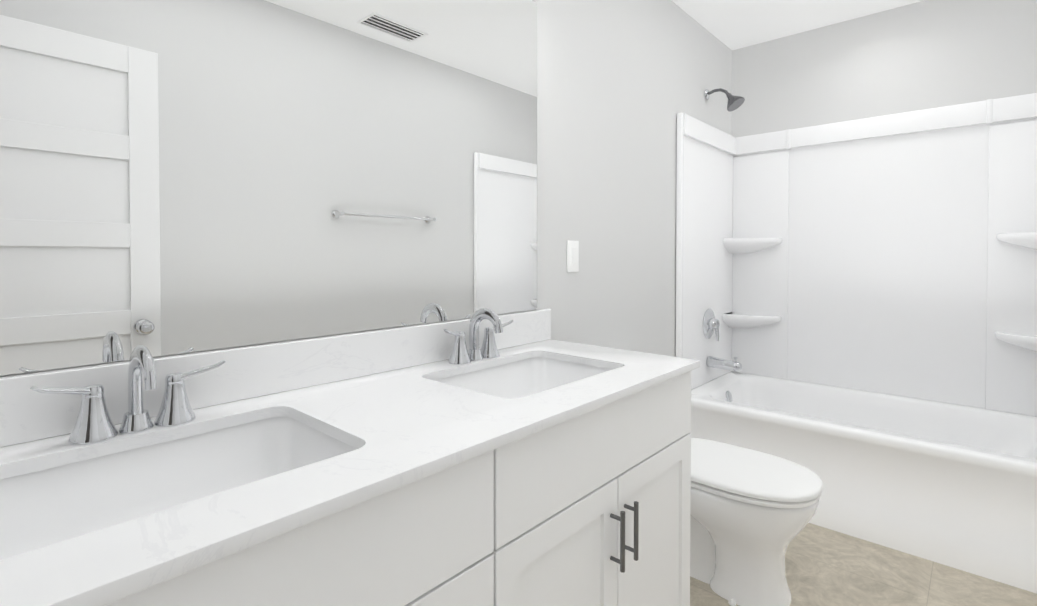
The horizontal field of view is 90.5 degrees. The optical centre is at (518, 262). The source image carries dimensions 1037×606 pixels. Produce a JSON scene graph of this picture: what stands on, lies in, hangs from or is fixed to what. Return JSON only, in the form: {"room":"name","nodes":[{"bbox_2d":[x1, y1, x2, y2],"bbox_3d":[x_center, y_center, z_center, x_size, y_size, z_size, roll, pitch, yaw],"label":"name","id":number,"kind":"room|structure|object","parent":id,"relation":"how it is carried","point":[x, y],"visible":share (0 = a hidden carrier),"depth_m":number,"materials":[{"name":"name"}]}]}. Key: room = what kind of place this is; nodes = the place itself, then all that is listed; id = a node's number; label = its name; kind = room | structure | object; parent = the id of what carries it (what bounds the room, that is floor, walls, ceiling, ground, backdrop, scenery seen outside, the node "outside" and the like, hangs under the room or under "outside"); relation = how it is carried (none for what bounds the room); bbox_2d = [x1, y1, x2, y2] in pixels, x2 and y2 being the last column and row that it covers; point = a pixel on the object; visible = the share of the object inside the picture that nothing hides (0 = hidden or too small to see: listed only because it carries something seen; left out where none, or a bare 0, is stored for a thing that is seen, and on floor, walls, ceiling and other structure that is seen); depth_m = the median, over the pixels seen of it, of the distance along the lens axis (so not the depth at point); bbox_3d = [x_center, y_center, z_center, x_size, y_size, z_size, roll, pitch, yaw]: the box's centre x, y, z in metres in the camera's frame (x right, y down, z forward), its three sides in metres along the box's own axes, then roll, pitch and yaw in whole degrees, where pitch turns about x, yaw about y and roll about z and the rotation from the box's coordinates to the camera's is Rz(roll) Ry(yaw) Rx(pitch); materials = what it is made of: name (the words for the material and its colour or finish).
{"room":"bathroom","nodes":[
{"label":"bathroom","id":0,"kind":"room"},
{"bbox_2d":[0,0,735,376],"bbox_3d":[0.017,-0.082,1.851,0.120,2.440,4.040,1,1,42],"label":"wall","id":1,"kind":"structure","parent":0,"point":[622,84],"depth_m":2.20,"materials":[{"name":"white paint"}]},
{"bbox_2d":[0,0,536,375],"bbox_3d":[-0.511,-0.360,1.165,0.004,1.073,1.720,1,1,42],"label":"mirror","id":2,"kind":"object","parent":1,"relation":"attached to","point":[182,176],"visible":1,"depth_m":1.10,"materials":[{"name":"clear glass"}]},
{"bbox_2d":[0,309,550,443],"bbox_3d":[-0.494,0.232,1.179,0.019,0.108,1.808,1,1,42],"label":"backsplash","id":3,"kind":"structure","parent":1,"relation":"attached to","point":[258,370],"depth_m":1.15,"materials":[{"name":"white stone"}]},
{"bbox_2d":[567,240,578,271],"bbox_3d":[0.210,-0.024,1.967,0.010,0.120,0.072,1,1,42],"label":"switch plate","id":4,"kind":"object","parent":1,"relation":"attached to","point":[572,256],"visible":1,"depth_m":1.96,"materials":[{"name":"white plastic"}]},
{"bbox_2d":[671,0,923,49],"bbox_3d":[0.182,-1.339,1.011,2.464,0.100,5.040,1,1,42],"label":"ceiling","id":5,"kind":"structure","parent":0,"point":[734,24],"depth_m":2.72,"materials":[{"name":"white paint"}]},
{"bbox_2d":[690,523,1036,605],"bbox_3d":[0.182,1.200,1.049,2.464,0.100,5.040,1,1,42],"label":"floor","id":6,"kind":"structure","parent":0,"point":[825,566],"depth_m":1.83,"materials":[{"name":"tile"}]},
{"bbox_2d":[68,364,699,605],"bbox_3d":[-0.287,0.730,0.996,0.582,0.841,1.786,1,1,42],"label":"bathroom vanity","id":7,"kind":"object","parent":6,"relation":"on","point":[485,457],"depth_m":0.91,"materials":[{"name":"white paint"}]},
{"bbox_2d":[0,340,699,605],"bbox_3d":[-0.291,0.299,0.998,0.565,0.021,1.808,1,1,42],"label":"countertop","id":8,"kind":"structure","parent":7,"relation":"on","point":[407,421],"depth_m":0.81,"materials":[{"name":"white stone"}]},
{"bbox_2d":[24,345,231,447],"bbox_3d":[-0.635,0.214,0.865,0.143,0.152,0.271,1,1,42],"label":"faucet","id":9,"kind":"object","parent":8,"relation":"on","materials":[{"name":"silver metal"}]},
{"bbox_2d":[0,408,363,555],"bbox_3d":[-0.514,0.384,0.758,0.382,0.165,0.528,1,1,42],"label":"sink","id":10,"kind":"object","parent":8,"relation":"in","point":[69,493],"depth_m":0.87,"materials":[{"name":"white ceramic"}]},
{"bbox_2d":[436,308,515,363],"bbox_3d":[-0.097,0.205,1.463,0.143,0.152,0.271,1,1,42],"label":"faucet","id":11,"kind":"object","parent":8,"relation":"on","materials":[{"name":"silver metal"}]},
{"bbox_2d":[432,352,619,399],"bbox_3d":[0.024,0.375,1.356,0.382,0.165,0.528,1,1,42],"label":"sink","id":12,"kind":"object","parent":8,"relation":"in","point":[533,371],"depth_m":1.54,"materials":[{"name":"white ceramic"}]},
{"bbox_2d":[690,438,822,605],"bbox_3d":[0.677,0.795,1.909,0.789,0.684,0.436,1,1,42],"label":"toilet","id":13,"kind":"object","parent":6,"relation":"on","point":[752,512],"visible":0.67,"depth_m":1.70,"materials":[{"name":"white ceramic"}]},
{"bbox_2d":[676,88,1036,593],"bbox_3d":[1.631,0.078,2.420,1.518,2.103,0.791,1,1,42],"label":"bathtub","id":14,"kind":"object","parent":6,"relation":"on","point":[856,316],"visible":0.92,"depth_m":2.57,"materials":[{"name":"white plastic"}]},
{"bbox_2d":[732,0,1036,137],"bbox_3d":[1.930,-0.096,2.766,1.500,2.440,0.120,1,1,42],"label":"wall","id":15,"kind":"structure","parent":0,"point":[926,54],"depth_m":2.67,"materials":[{"name":"white paint"}]}
]}

